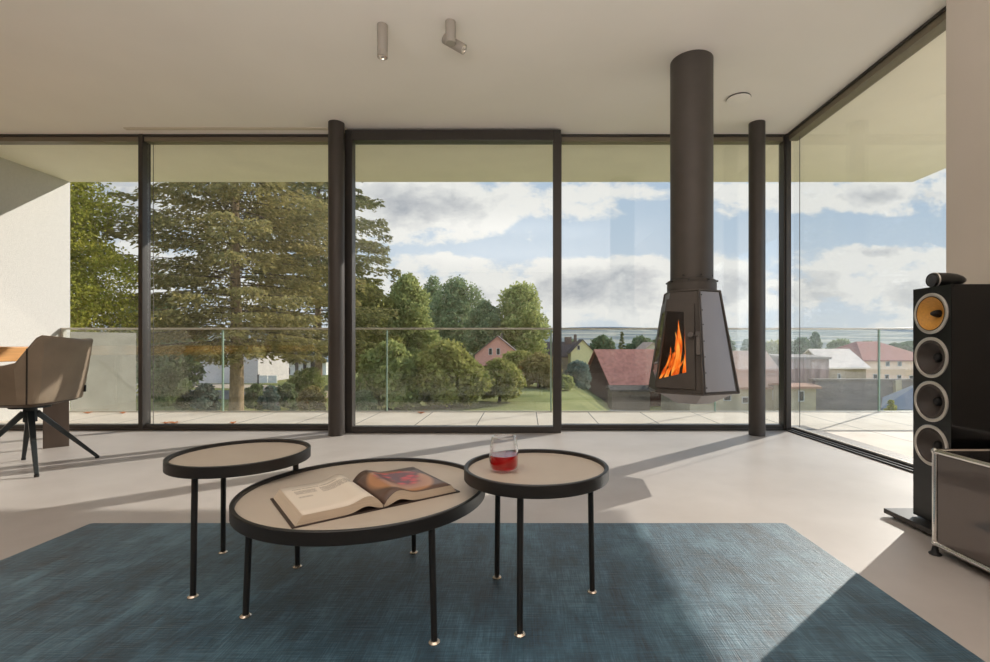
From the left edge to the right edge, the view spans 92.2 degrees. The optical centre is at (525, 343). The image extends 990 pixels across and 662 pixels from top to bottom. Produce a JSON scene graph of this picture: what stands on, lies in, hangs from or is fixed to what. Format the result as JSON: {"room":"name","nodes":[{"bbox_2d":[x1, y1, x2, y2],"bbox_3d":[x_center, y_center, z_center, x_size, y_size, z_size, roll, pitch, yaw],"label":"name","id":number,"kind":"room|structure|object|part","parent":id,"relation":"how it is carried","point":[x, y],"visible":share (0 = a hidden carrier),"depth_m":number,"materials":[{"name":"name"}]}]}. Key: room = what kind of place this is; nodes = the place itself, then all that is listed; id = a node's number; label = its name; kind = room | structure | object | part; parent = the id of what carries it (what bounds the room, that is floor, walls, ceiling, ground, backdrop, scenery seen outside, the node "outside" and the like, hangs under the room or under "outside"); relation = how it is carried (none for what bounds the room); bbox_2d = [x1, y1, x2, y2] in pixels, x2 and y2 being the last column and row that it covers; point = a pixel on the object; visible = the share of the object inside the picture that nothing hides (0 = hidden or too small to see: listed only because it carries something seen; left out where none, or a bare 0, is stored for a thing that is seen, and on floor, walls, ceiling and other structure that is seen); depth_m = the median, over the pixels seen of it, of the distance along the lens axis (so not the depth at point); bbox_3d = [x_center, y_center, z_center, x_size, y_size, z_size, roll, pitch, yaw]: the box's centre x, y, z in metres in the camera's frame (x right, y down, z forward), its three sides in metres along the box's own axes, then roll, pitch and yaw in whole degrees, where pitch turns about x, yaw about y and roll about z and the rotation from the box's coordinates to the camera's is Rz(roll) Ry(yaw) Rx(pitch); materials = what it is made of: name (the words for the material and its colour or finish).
{"room":"living room","nodes":[
{"label":"living room","id":0,"kind":"room"},
{"bbox_2d":[0,157,69,420],"bbox_3d":[-5.630,0.978,5.105,0.300,6.450,1.210,0,0,0],"label":"wall","id":1,"kind":"structure","parent":0,"point":[34,204],"depth_m":5.25,"materials":[{"name":"paint"}]},
{"bbox_2d":[71,332,135,410],"bbox_3d":[-5.350,1.928,6.037,0.260,4.150,0.645,0,0,0],"label":"wall","id":2,"kind":"structure","parent":0,"point":[110,384],"depth_m":6.08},
{"bbox_2d":[0,0,945,181],"bbox_3d":[-0.415,-2.097,0.755,10.130,0.300,9.910,0,0,0],"label":"ceiling","id":3,"kind":"structure","parent":0,"point":[67,66],"depth_m":3.54,"materials":[{"name":"paint"}]},
{"bbox_2d":[123,127,346,129],"bbox_3d":[-2.620,-1.943,4.290,2.000,0.008,0.040,0,0,0],"label":"trim","id":4,"kind":"structure","parent":3,"relation":"attached to","point":[126,128],"depth_m":4.27,"materials":[{"name":"beige plastic"}]},
{"bbox_2d":[377,22,387,59],"bbox_3d":[-0.876,-1.849,2.900,0.062,0.197,0.062,0,0,0],"label":"ceiling spotlight","id":5,"kind":"object","parent":3,"relation":"hanging from","point":[382,27],"visible":1,"depth_m":2.88,"materials":[{"name":"beige metal"}]},
{"bbox_2d":[442,18,466,54],"bbox_3d":[-0.441,-1.865,2.900,0.155,0.163,0.122,0,0,0],"label":"ceiling spotlight","id":6,"kind":"object","parent":3,"relation":"attached to","point":[449,39],"visible":1,"depth_m":2.86,"materials":[{"name":"beige metal"}]},
{"bbox_2d":[648,49,739,403],"bbox_3d":[1.142,-0.773,3.280,0.573,2.348,0.618,0,0,0],"label":"stove","id":7,"kind":"object","parent":3,"relation":"hanging from","point":[693,361],"visible":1,"depth_m":3.15,"materials":[{"name":"paint"}]},
{"bbox_3d":[0.947,-0.007,3.192,0.193,0.590,0.458,0,0,-24],"label":"stove door","id":8,"kind":"part","parent":7,"relation":"part of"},
{"bbox_3d":[1.143,-0.017,3.280,0.570,0.688,0.620,0,0,0],"label":"edge trim","id":9,"kind":"part","parent":7,"relation":"part of","materials":[{"name":"black metal"}]},
{"bbox_3d":[1.075,-0.006,3.038,0.081,0.150,0.049,0,0,13],"label":"door handle","id":10,"kind":"part","parent":7,"relation":"part of","materials":[{"name":"grey metal"}]},
{"bbox_3d":[1.224,-0.019,3.079,0.255,0.649,0.103,0,0,-24],"label":"panel","id":11,"kind":"part","parent":7,"relation":"part of","materials":[{"name":"grey metal"}]},
{"bbox_2d":[726,92,750,105],"bbox_3d":[1.682,-1.936,3.760,0.184,0.022,0.184,0,0,0],"label":"smoke detector","id":12,"kind":"object","parent":3,"relation":"attached to","point":[740,98],"visible":1,"depth_m":3.74,"materials":[{"name":"paint"}]},
{"bbox_2d":[0,412,989,661],"bbox_3d":[2.010,0.978,0.728,14.980,0.350,9.855,0,0,0],"label":"floor","id":13,"kind":"structure","parent":0,"point":[836,498],"depth_m":2.81,"materials":[{"name":"beige concrete"}]},
{"bbox_2d":[0,347,68,448],"bbox_3d":[-4.460,0.411,3.268,1.840,0.783,1.035,0,0,0],"label":"dining table","id":14,"kind":"object","parent":13,"relation":"on","point":[52,438],"visible":0.44,"depth_m":3.67,"materials":[{"name":"brown wood"}]},
{"bbox_3d":[-3.660,0.462,3.700,0.040,0.682,0.146,0,0,44],"label":"leg","id":15,"kind":"part","parent":14,"relation":"part of","materials":[{"name":"brown wood"}]},
{"bbox_2d":[0,335,98,476],"bbox_3d":[-3.201,0.374,3.078,0.526,0.857,0.569,0,0,-7],"label":"swivel chair","id":16,"kind":"object","parent":13,"relation":"on","point":[53,369],"visible":1,"depth_m":2.97,"materials":[{"name":"beige leather"}]},
{"bbox_3d":[-3.319,0.613,2.938,0.034,0.363,0.319,0,0,36],"label":"leg","id":17,"kind":"part","parent":16,"relation":"part of","materials":[{"name":"black metal"}]},
{"bbox_3d":[-3.356,0.613,3.192,0.328,0.363,0.034,0,0,38],"label":"leg","id":18,"kind":"part","parent":16,"relation":"part of","materials":[{"name":"black metal"}]},
{"bbox_3d":[-3.076,0.613,2.967,0.325,0.363,0.034,0,0,39],"label":"leg","id":19,"kind":"part","parent":16,"relation":"part of","materials":[{"name":"black metal"}]},
{"bbox_3d":[-3.111,0.613,3.222,0.034,0.363,0.319,0,0,36],"label":"leg","id":20,"kind":"part","parent":16,"relation":"part of","materials":[{"name":"black metal"}]},
{"bbox_2d":[0,134,137,430],"bbox_3d":[-4.535,-0.572,4.452,1.890,2.750,0.095,0,0,0],"label":"window","id":21,"kind":"structure","parent":13,"relation":"on","point":[5,139],"depth_m":4.42,"materials":[{"name":"brown metal"}]},
{"bbox_2d":[138,134,327,430],"bbox_3d":[-2.647,-0.572,4.450,1.894,2.750,0.100,0,0,0],"label":"window","id":22,"kind":"structure","parent":13,"relation":"on","point":[145,141],"depth_m":4.42,"materials":[{"name":"brown metal"}]},
{"bbox_2d":[328,120,344,436],"bbox_3d":[-1.672,-0.572,4.190,0.136,2.750,0.136,0,0,0],"label":"column","id":23,"kind":"structure","parent":13,"relation":"on","point":[336,128],"depth_m":4.13,"materials":[{"name":"metal"}]},
{"bbox_2d":[345,130,560,432],"bbox_3d":[-0.693,-0.572,4.390,2.015,2.750,0.220,0,0,0],"label":"window frame","id":24,"kind":"structure","parent":13,"relation":"on","point":[352,137],"depth_m":4.28,"materials":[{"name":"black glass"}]},
{"bbox_2d":[61,328,912,411],"bbox_3d":[1.913,0.306,5.610,14.775,0.994,0.050,0,0,0],"label":"glass railing","id":25,"kind":"object","parent":13,"relation":"on","point":[63,330],"visible":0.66,"depth_m":5.59,"materials":[{"name":"clear glass"}]},
{"bbox_3d":[-5.460,0.316,5.610,0.030,0.974,0.040,0,0,0],"label":"post","id":26,"kind":"part","parent":25,"relation":"part of","materials":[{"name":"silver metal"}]},
{"bbox_3d":[1.913,-0.181,5.610,14.775,0.020,0.050,0,0,0],"label":"handrail","id":27,"kind":"part","parent":25,"relation":"part of","materials":[{"name":"silver metal"}]},
{"bbox_3d":[1.913,0.797,5.610,14.775,0.012,0.040,0,0,0],"label":"rail","id":28,"kind":"part","parent":25,"relation":"part of","materials":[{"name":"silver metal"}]},
{"bbox_2d":[0,523,984,661],"bbox_3d":[-0.389,0.797,0.926,3.072,0.012,2.353,0,0,0],"label":"rug","id":29,"kind":"object","parent":13,"relation":"on","point":[93,592],"visible":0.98,"depth_m":1.46,"materials":[{"name":"blue carpet"}]},
{"bbox_2d":[163,439,310,599],"bbox_3d":[-0.990,0.582,1.655,0.438,0.418,0.438,0,0,0],"label":"side table","id":30,"kind":"object","parent":29,"relation":"on","point":[223,460],"visible":0.98,"depth_m":1.58,"materials":[{"name":"beige wood"}]},
{"bbox_3d":[-1.040,0.595,1.488,0.020,0.380,0.024,0,0,0],"label":"leg","id":31,"kind":"part","parent":30,"relation":"part of","materials":[{"name":"black metal"}]},
{"bbox_3d":[-1.145,0.595,1.797,0.025,0.380,0.019,0,0,35],"label":"leg","id":32,"kind":"part","parent":30,"relation":"part of","materials":[{"name":"black metal"}]},
{"bbox_3d":[-0.814,0.595,1.683,0.024,0.380,0.019,0,0,0],"label":"leg","id":33,"kind":"part","parent":30,"relation":"part of","materials":[{"name":"black metal"}]},
{"bbox_2d":[229,457,484,645],"bbox_3d":[-0.493,0.615,1.478,0.731,0.350,0.731,0,0,0],"label":"coffee table","id":34,"kind":"object","parent":29,"relation":"on","point":[252,513],"visible":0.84,"depth_m":1.28,"materials":[{"name":"beige wood"}]},
{"bbox_3d":[-0.808,0.628,1.381,0.029,0.314,0.019,0,0,-12],"label":"leg","id":35,"kind":"part","parent":34,"relation":"part of","materials":[{"name":"black metal"}]},
{"bbox_2d":[270,467,459,528],"bbox_3d":[-0.472,0.430,1.414,0.470,0.042,0.280,0,0,-38],"label":"open book","id":36,"kind":"object","parent":34,"relation":"on","point":[337,496],"visible":1,"depth_m":1.35,"materials":[{"name":"beige paper"}]},
{"bbox_3d":[-0.426,0.628,1.794,0.020,0.314,0.029,0,0,0],"label":"leg","id":37,"kind":"part","parent":34,"relation":"part of","materials":[{"name":"black metal"}]},
{"bbox_3d":[-0.247,0.628,1.263,0.029,0.314,0.019,0,0,36],"label":"leg","id":38,"kind":"part","parent":34,"relation":"part of","materials":[{"name":"black metal"}]},
{"bbox_2d":[464,449,608,637],"bbox_3d":[0.032,0.582,1.472,0.444,0.418,0.444,0,0,0],"label":"side table","id":39,"kind":"object","parent":29,"relation":"on","point":[541,473],"visible":0.94,"depth_m":1.39,"materials":[{"name":"beige wood"}]},
{"bbox_3d":[-0.096,0.595,1.605,0.019,0.380,0.024,0,0,-34],"label":"leg","id":40,"kind":"part","parent":39,"relation":"part of","materials":[{"name":"black metal"}]},
{"bbox_2d":[489,434,518,472],"bbox_3d":[-0.067,0.333,1.448,0.090,0.104,0.090,0,0,0],"label":"drinking glass","id":41,"kind":"object","parent":39,"relation":"on","point":[500,461],"visible":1,"depth_m":1.42,"materials":[{"name":"clear glass"}]},
{"bbox_3d":[-0.016,0.595,1.296,0.020,0.380,0.024,0,0,0],"label":"leg","id":42,"kind":"part","parent":39,"relation":"part of","materials":[{"name":"black metal"}]},
{"bbox_3d":[0.207,0.595,1.513,0.024,0.380,0.020,0,0,0],"label":"leg","id":43,"kind":"part","parent":39,"relation":"part of","materials":[{"name":"black metal"}]},
{"bbox_2d":[561,134,783,430],"bbox_3d":[1.349,-0.572,4.450,2.087,2.750,0.100,0,0,0],"label":"window","id":44,"kind":"structure","parent":13,"relation":"on","point":[566,139],"depth_m":4.42,"materials":[{"name":"brown metal"}]},
{"bbox_2d":[748,120,765,436],"bbox_3d":[2.037,-0.572,4.190,0.136,2.750,0.136,0,0,0],"label":"column","id":45,"kind":"structure","parent":13,"relation":"on","point":[757,128],"depth_m":4.13,"materials":[{"name":"metal"}]},
{"bbox_2d":[779,134,790,430],"bbox_3d":[2.427,-0.572,4.445,0.070,2.750,0.110,0,0,0],"label":"window frame","id":46,"kind":"structure","parent":13,"relation":"on","point":[785,146],"depth_m":4.40,"materials":[{"name":"black metal"}]},
{"bbox_2d":[884,272,989,534],"bbox_3d":[1.886,0.249,2.041,0.428,1.108,0.362,0,0,0],"label":"floor speaker","id":47,"kind":"object","parent":13,"relation":"on","point":[951,317],"visible":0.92,"depth_m":1.95,"materials":[{"name":"black paint"}]},
{"bbox_2d":[927,275,935,285],"bbox_3d":[1.724,-0.272,2.023,0.007,0.049,0.049,0,0,0],"label":"grille","id":48,"kind":"object","parent":47,"relation":"attached to","point":[931,279],"depth_m":2.02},
{"bbox_2d":[928,448,989,572],"bbox_3d":[1.826,0.600,1.056,0.570,0.406,1.555,0,0,0],"label":"sideboard","id":49,"kind":"object","parent":13,"relation":"on","point":[960,477],"visible":1,"depth_m":1.71,"materials":[{"name":"silver metal"}]},
{"bbox_3d":[1.826,0.409,1.056,0.504,0.008,1.489,0,0,0],"label":"panel","id":50,"kind":"part","parent":49,"relation":"part of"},
{"bbox_2d":[946,0,989,283],"bbox_3d":[2.369,-0.597,-0.858,0.343,3.300,6.684,0,0,0],"label":"wall","id":51,"kind":"structure","parent":0,"point":[967,21],"depth_m":2.36,"materials":[{"name":"paint"}]},
{"bbox_2d":[791,425,912,461],"bbox_3d":[-1.390,0.797,3.552,8.180,0.012,2.136,0,0,0],"label":"trim","id":52,"kind":"structure","parent":51,"relation":"attached to","point":[875,448],"depth_m":3.78,"materials":[{"name":"grey metal"}]},
{"bbox_2d":[786,6,945,472],"bbox_3d":[2.462,-0.572,3.447,0.115,2.750,1.926,0,0,0],"label":"window","id":53,"kind":"structure","parent":51,"relation":"in","point":[935,26],"depth_m":3.37,"materials":[{"name":"brown metal"}]},
{"label":"outside","id":54,"kind":"structure","parent":0,"visible":0},
{"bbox_2d":[70,330,912,410],"bbox_3d":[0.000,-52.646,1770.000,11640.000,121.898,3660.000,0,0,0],"label":"ground","id":55,"kind":"structure","parent":54,"point":[532,398],"depth_m":44.03,"materials":[{"name":"green plant"}]},
{"bbox_2d":[70,182,160,410],"bbox_3d":[-17.282,-2.068,17.003,6.183,12.159,6.086,0,0,14],"label":"deciduous tree","id":56,"kind":"object","parent":55,"relation":"on","point":[84,304],"visible":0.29,"depth_m":17.22,"materials":[{"name":"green plant"}]},
{"bbox_2d":[105,297,207,392],"bbox_3d":[-25.982,0.318,34.004,6.163,7.406,6.926,0,0,-4],"label":"deciduous tree","id":57,"kind":"object","parent":55,"relation":"on","point":[188,366],"visible":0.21,"depth_m":33.02,"materials":[{"name":"green plant"}]},
{"bbox_2d":[151,364,193,410],"bbox_3d":[-19.586,2.438,26.045,2.247,2.656,2.357,0,0,36],"label":"shrub","id":58,"kind":"object","parent":55,"relation":"on","point":[166,376],"visible":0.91,"depth_m":25.73,"materials":[{"name":"green plant"}]},
{"bbox_2d":[180,383,221,410],"bbox_3d":[-18.331,3.010,26.921,1.951,1.665,1.868,0,0,31],"label":"shrub","id":59,"kind":"object","parent":55,"relation":"on","point":[205,396],"visible":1,"depth_m":26.66,"materials":[{"name":"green plant"}]},
{"bbox_2d":[79,182,366,410],"bbox_3d":[-14.837,-5.794,23.750,12.095,19.808,12.279,0,0,0],"label":"fir tree","id":60,"kind":"object","parent":55,"relation":"on","point":[190,273],"visible":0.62,"depth_m":22.25,"materials":[{"name":"green plant"}]},
{"bbox_2d":[192,347,288,382],"bbox_3d":[-29.827,2.315,49.000,7.947,3.924,6.200,0,0,0],"label":"house","id":61,"kind":"structure","parent":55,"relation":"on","point":[253,368],"depth_m":46.00,"materials":[{"name":"white paint"}]},
{"bbox_2d":[244,383,264,410],"bbox_3d":[-15.448,3.002,26.967,1.288,1.619,1.356,0,0,-33],"label":"shrub","id":62,"kind":"object","parent":55,"relation":"on","point":[254,391],"visible":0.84,"depth_m":26.69,"materials":[{"name":"green plant"}]},
{"bbox_2d":[257,374,276,383],"bbox_3d":[-24.495,3.346,45.000,1.812,0.914,0.200,0,0,0],"label":"window","id":63,"kind":"structure","parent":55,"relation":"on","point":[260,378],"depth_m":44.95,"materials":[{"name":"white glass"}]},
{"bbox_2d":[257,385,280,410],"bbox_3d":[-13.966,3.004,25.959,1.161,1.560,1.169,0,0,0],"label":"shrub","id":64,"kind":"object","parent":55,"relation":"on","point":[269,401],"visible":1,"depth_m":25.76,"materials":[{"name":"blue plant"}]},
{"bbox_2d":[277,382,297,410],"bbox_3d":[-13.521,2.980,27.021,1.412,1.700,1.409,0,0,42],"label":"shrub","id":65,"kind":"object","parent":55,"relation":"on","point":[287,393],"visible":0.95,"depth_m":26.72,"materials":[{"name":"green plant"}]},
{"bbox_2d":[286,366,326,396],"bbox_3d":[-15.106,2.686,32.889,2.911,2.267,2.826,0,0,-40],"label":"shrub","id":66,"kind":"object","parent":55,"relation":"on","point":[303,377],"visible":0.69,"depth_m":32.35,"materials":[{"name":"green plant"}]},
{"bbox_2d":[289,356,327,374],"bbox_3d":[-27.230,2.711,62.000,6.617,3.584,9.000,0,0,0],"label":"house","id":67,"kind":"structure","parent":55,"relation":"on","point":[292,369],"depth_m":58.00,"materials":[{"name":"paint"}]},
{"bbox_2d":[296,385,326,410],"bbox_3d":[-11.753,3.036,26.099,1.566,1.588,1.639,0,0,0],"label":"shrub","id":68,"kind":"object","parent":55,"relation":"on","point":[310,398],"visible":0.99,"depth_m":25.68,"materials":[{"name":"green plant"}]},
{"bbox_2d":[230,182,400,387],"bbox_3d":[-15.088,-7.054,35.172,11.388,22.325,12.175,0,0,-13],"label":"fir tree","id":69,"kind":"object","parent":55,"relation":"on","point":[364,315],"visible":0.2,"depth_m":34.76,"materials":[{"name":"green plant"}]},
{"bbox_2d":[355,389,381,410],"bbox_3d":[-8.742,3.106,24.987,2.238,1.494,1.871,0,0,0],"label":"shrub","id":70,"kind":"object","parent":55,"relation":"on","point":[364,401],"visible":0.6,"depth_m":24.71,"materials":[{"name":"green plant"}]},
{"bbox_2d":[355,282,405,375],"bbox_3d":[-14.381,-1.016,43.489,6.764,10.066,7.209,0,0,27],"label":"deciduous tree","id":71,"kind":"object","parent":55,"relation":"on","point":[379,304],"visible":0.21,"depth_m":42.61,"materials":[{"name":"green plant"}]},
{"bbox_2d":[355,339,422,410],"bbox_3d":[-7.718,1.833,26.937,3.998,4.362,3.963,0,0,7],"label":"fruit tree","id":72,"kind":"object","parent":55,"relation":"on","point":[402,369],"visible":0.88,"depth_m":25.92,"materials":[{"name":"green plant"}]},
{"bbox_2d":[390,268,396,292],"bbox_3d":[-19.905,-3.705,72.006,5.435,15.626,5.053,0,0,0],"label":"spruce tree","id":73,"kind":"object","parent":55,"relation":"on","point":[393,269],"visible":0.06,"depth_m":71.89,"materials":[{"name":"green plant"}]},
{"bbox_2d":[382,272,442,362],"bbox_3d":[-11.349,-1.506,45.817,6.673,11.040,6.372,0,0,22],"label":"deciduous tree","id":74,"kind":"object","parent":55,"relation":"on","point":[410,300],"visible":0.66,"depth_m":44.79,"materials":[{"name":"green plant"}]},
{"bbox_2d":[423,275,442,319],"bbox_3d":[-24.670,-6.039,128.374,9.219,25.059,10.392,0,0,0],"label":"deciduous tree","id":75,"kind":"object","parent":55,"relation":"on","point":[430,288],"visible":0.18,"depth_m":126.66,"materials":[{"name":"green plant"}]},
{"bbox_2d":[410,338,494,408],"bbox_3d":[-4.653,1.828,28.315,5.008,4.382,4.783,0,0,-35],"label":"fruit tree","id":76,"kind":"object","parent":55,"relation":"on","point":[448,373],"visible":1,"depth_m":26.82,"materials":[{"name":"green plant"}]},
{"bbox_2d":[427,274,485,359],"bbox_3d":[-16.614,-5.471,112.216,17.004,21.627,17.247,0,0,0],"label":"deciduous tree","id":77,"kind":"object","parent":55,"relation":"on","point":[455,300],"visible":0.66,"depth_m":108.84,"materials":[{"name":"green plant"}]},
{"bbox_2d":[463,299,505,352],"bbox_3d":[-8.466,-2.499,99.435,9.306,14.180,9.055,0,0,0],"label":"deciduous tree","id":78,"kind":"object","parent":55,"relation":"on","point":[484,315],"visible":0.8,"depth_m":97.66,"materials":[{"name":"green plant"}]},
{"bbox_2d":[473,333,515,365],"bbox_3d":[-5.040,1.929,87.500,8.658,7.748,7.700,0,0,0],"label":"house","id":79,"kind":"structure","parent":55,"relation":"on","point":[497,346],"depth_m":84.00,"materials":[{"name":"pink paint"}]},
{"bbox_2d":[480,357,526,401],"bbox_3d":[-1.784,2.418,31.075,3.871,3.194,3.500,0,0,17],"label":"fruit tree","id":80,"kind":"object","parent":55,"relation":"on","point":[508,383],"visible":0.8,"depth_m":30.00,"materials":[{"name":"green plant"}]},
{"bbox_2d":[502,350,531,364],"bbox_3d":[-1.101,2.384,66.105,6.290,3.302,5.945,0,0,-24],"label":"fruit tree","id":81,"kind":"object","parent":55,"relation":"on","point":[516,356],"visible":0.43,"depth_m":64.58,"materials":[{"name":"green plant"}]},
{"bbox_2d":[493,280,552,354],"bbox_3d":[-1.407,-4.454,103.079,14.732,18.452,14.426,0,0,0],"label":"deciduous tree","id":82,"kind":"object","parent":55,"relation":"on","point":[520,307],"visible":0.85,"depth_m":99.51,"materials":[{"name":"green plant"}]},
{"bbox_2d":[515,351,562,387],"bbox_3d":[0.882,2.325,41.924,4.754,3.391,4.216,0,0,6],"label":"fruit tree","id":83,"kind":"object","parent":55,"relation":"on","point":[536,368],"visible":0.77,"depth_m":40.66,"materials":[{"name":"green plant"}]},
{"bbox_2d":[544,337,575,373],"bbox_3d":[5.777,3.297,116.000,13.297,10.012,8.800,0,0,0],"label":"house","id":84,"kind":"structure","parent":55,"relation":"on","point":[567,344],"depth_m":113.98,"materials":[{"name":"tile"}]},
{"bbox_2d":[549,374,574,390],"bbox_3d":[3.093,3.202,40.023,2.043,1.452,2.192,0,0,32],"label":"shrub","id":85,"kind":"object","parent":55,"relation":"on","point":[567,380],"visible":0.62,"depth_m":39.50,"materials":[{"name":"green plant"}]},
{"bbox_2d":[563,359,591,389],"bbox_3d":[4.932,2.970,46.077,3.003,2.982,2.763,0,0,16],"label":"shrub","id":86,"kind":"object","parent":55,"relation":"on","point":[579,370],"visible":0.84,"depth_m":45.41,"materials":[{"name":"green plant"}]},
{"bbox_2d":[566,334,593,363],"bbox_3d":[12.370,3.072,107.500,5.836,10.463,7.800,0,0,0],"label":"house","id":87,"kind":"structure","parent":55,"relation":"on","point":[580,350],"depth_m":104.01,"materials":[{"name":"paint"}]},
{"bbox_2d":[590,334,615,349],"bbox_3d":[23.614,2.596,150.247,10.498,11.552,10.502,0,0,0],"label":"deciduous tree","id":88,"kind":"object","parent":55,"relation":"on","point":[601,342],"visible":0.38,"depth_m":147.61,"materials":[{"name":"green plant"}]},
{"bbox_2d":[618,332,626,348],"bbox_3d":[24.481,2.337,120.102,5.040,11.030,4.414,0,0,0],"label":"spruce tree","id":89,"kind":"object","parent":55,"relation":"on","point":[621,333],"visible":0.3,"depth_m":119.85,"materials":[{"name":"green plant"}]},
{"bbox_2d":[588,349,660,406],"bbox_3d":[12.700,4.063,57.150,9.700,6.880,9.000,0,0,-15],"label":"barn","id":90,"kind":"object","parent":55,"relation":"on","point":[607,366],"visible":0.41,"depth_m":54.85,"materials":[{"name":"red tile"}]},
{"bbox_2d":[605,385,652,410],"bbox_3d":[10.389,5.838,48.250,4.160,3.329,2.900,0,0,0],"label":"shed","id":91,"kind":"object","parent":55,"relation":"on","point":[620,397],"visible":0.83,"depth_m":47.00,"materials":[{"name":"fabric"}]},
{"bbox_2d":[625,334,652,348],"bbox_3d":[38.497,2.601,159.990,10.845,11.772,12.027,0,0,0],"label":"deciduous tree","id":92,"kind":"object","parent":55,"relation":"on","point":[636,342],"visible":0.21,"depth_m":158.75,"materials":[{"name":"green plant"}]},
{"bbox_2d":[636,342,654,348],"bbox_3d":[23.968,3.967,93.500,4.958,8.672,7.600,0,0,0],"label":"house","id":93,"kind":"structure","parent":55,"relation":"on","point":[645,345],"depth_m":91.13,"materials":[{"name":"tile"}]},
{"bbox_2d":[661,351,778,410],"bbox_3d":[18.790,4.078,46.500,9.377,6.851,9.800,0,0,0],"label":"warehouse","id":94,"kind":"structure","parent":55,"relation":"on","point":[735,402],"depth_m":42.30,"materials":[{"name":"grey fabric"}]},
{"bbox_2d":[730,336,735,350],"bbox_3d":[50.816,2.679,119.850,5.998,10.148,5.643,0,0,0],"label":"deciduous tree","id":95,"kind":"object","parent":55,"relation":"on","point":[732,342],"visible":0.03,"depth_m":118.99,"materials":[{"name":"green plant"}]},
{"bbox_2d":[740,339,747,350],"bbox_3d":[155.644,1.829,335.286,8.750,11.208,11.295,0,0,0],"label":"tree","id":96,"kind":"object","parent":55,"relation":"on","point":[744,347],"visible":0.65,"depth_m":334.32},
{"bbox_2d":[766,339,778,353],"bbox_3d":[54.842,3.151,104.974,7.236,8.628,6.759,0,0,0],"label":"deciduous tree","id":97,"kind":"object","parent":55,"relation":"on","point":[772,347],"visible":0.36,"depth_m":103.83,"materials":[{"name":"green plant"}]},
{"bbox_2d":[768,383,821,410],"bbox_3d":[22.702,5.396,40.250,2.817,4.213,3.100,0,0,0],"label":"outbuilding","id":98,"kind":"structure","parent":55,"relation":"on","point":[807,390],"depth_m":39.00,"materials":[{"name":"brown fabric"}]},
{"bbox_3d":[22.579,4.269,38.930,0.328,0.739,0.040,0,0,0],"label":"pane","id":99,"kind":"part","parent":98,"relation":"part of","materials":[{"name":"grey glass"}]},
{"bbox_2d":[769,354,831,382],"bbox_3d":[26.192,4.264,48.000,4.052,6.479,8.300,0,0,0],"label":"brick building","id":100,"kind":"structure","parent":55,"relation":"on","point":[811,366],"depth_m":44.00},
{"bbox_2d":[791,337,811,353],"bbox_3d":[63.665,2.899,110.221,6.283,9.304,5.614,0,0,0],"label":"deciduous tree","id":101,"kind":"object","parent":55,"relation":"on","point":[804,342],"visible":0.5,"depth_m":109.11,"materials":[{"name":"green plant"}]},
{"bbox_2d":[809,331,822,348],"bbox_3d":[97.314,2.007,160.211,5.531,12.918,5.642,0,0,0],"label":"deciduous tree","id":102,"kind":"object","parent":55,"relation":"on","point":[815,342],"visible":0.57,"depth_m":158.95,"materials":[{"name":"green plant"}]},
{"bbox_2d":[803,349,870,377],"bbox_3d":[44.602,4.404,70.000,6.080,7.399,8.800,0,0,0],"label":"house","id":103,"kind":"structure","parent":55,"relation":"on","point":[844,363],"depth_m":66.50,"materials":[{"name":"metal"}]},
{"bbox_2d":[825,338,849,348],"bbox_3d":[86.015,3.111,129.810,9.246,9.762,9.531,0,0,0],"label":"deciduous tree","id":104,"kind":"object","parent":55,"relation":"on","point":[833,344],"visible":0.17,"depth_m":129.16,"materials":[{"name":"green plant"}]},
{"bbox_2d":[809,378,912,410],"bbox_3d":[28.463,5.275,40.150,8.590,4.656,0.900,0,0,0],"label":"wall","id":105,"kind":"structure","parent":55,"relation":"on","point":[836,394],"depth_m":40.00,"materials":[{"name":"concrete"}]},
{"bbox_2d":[834,341,912,378],"bbox_3d":[58.109,3.934,81.000,11.905,8.739,15.000,0,0,0],"label":"house","id":106,"kind":"structure","parent":55,"relation":"on","point":[895,362],"depth_m":74.13,"materials":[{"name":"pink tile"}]},
{"bbox_2d":[884,400,897,410],"bbox_3d":[18.422,3.834,24.020,0.919,2.087,0.903,0,0,26],"label":"shrub","id":107,"kind":"object","parent":55,"relation":"on","point":[891,407],"visible":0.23,"depth_m":23.90,"materials":[{"name":"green plant"}]},
{"bbox_2d":[881,385,912,410],"bbox_3d":[24.760,4.782,25.950,8.500,5.443,6.500,0,0,37],"label":"outbuilding","id":108,"kind":"structure","parent":55,"relation":"on","point":[903,398],"depth_m":26.28,"materials":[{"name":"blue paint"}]},
{"bbox_2d":[902,341,912,351],"bbox_3d":[297.462,2.070,367.558,12.867,9.536,15.274,0,0,0],"label":"tree","id":109,"kind":"object","parent":55,"relation":"on","point":[908,345],"visible":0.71,"depth_m":366.77,"materials":[{"name":"green plant"}]},
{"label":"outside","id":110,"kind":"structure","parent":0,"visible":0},
{"bbox_2d":[568,327,912,331],"bbox_3d":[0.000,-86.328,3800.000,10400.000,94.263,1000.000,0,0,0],"label":"hills","id":111,"kind":"structure","parent":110,"point":[568,327],"depth_m":3492.62,"materials":[{"name":"green plant"}]},
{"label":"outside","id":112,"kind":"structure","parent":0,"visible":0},
{"bbox_2d":[136,384,327,397],"bbox_3d":[-26.449,3.923,40.792,28.262,0.300,7.190,0,0,17],"label":"path","id":113,"kind":"structure","parent":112,"point":[215,385],"depth_m":42.17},
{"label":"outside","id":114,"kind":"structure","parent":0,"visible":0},
{"bbox_2d":[136,389,278,405],"bbox_3d":[-27.115,3.933,35.730,26.938,0.300,7.317,0,0,15],"label":"road","id":115,"kind":"structure","parent":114,"point":[226,392],"depth_m":35.59,"materials":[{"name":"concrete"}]}
]}

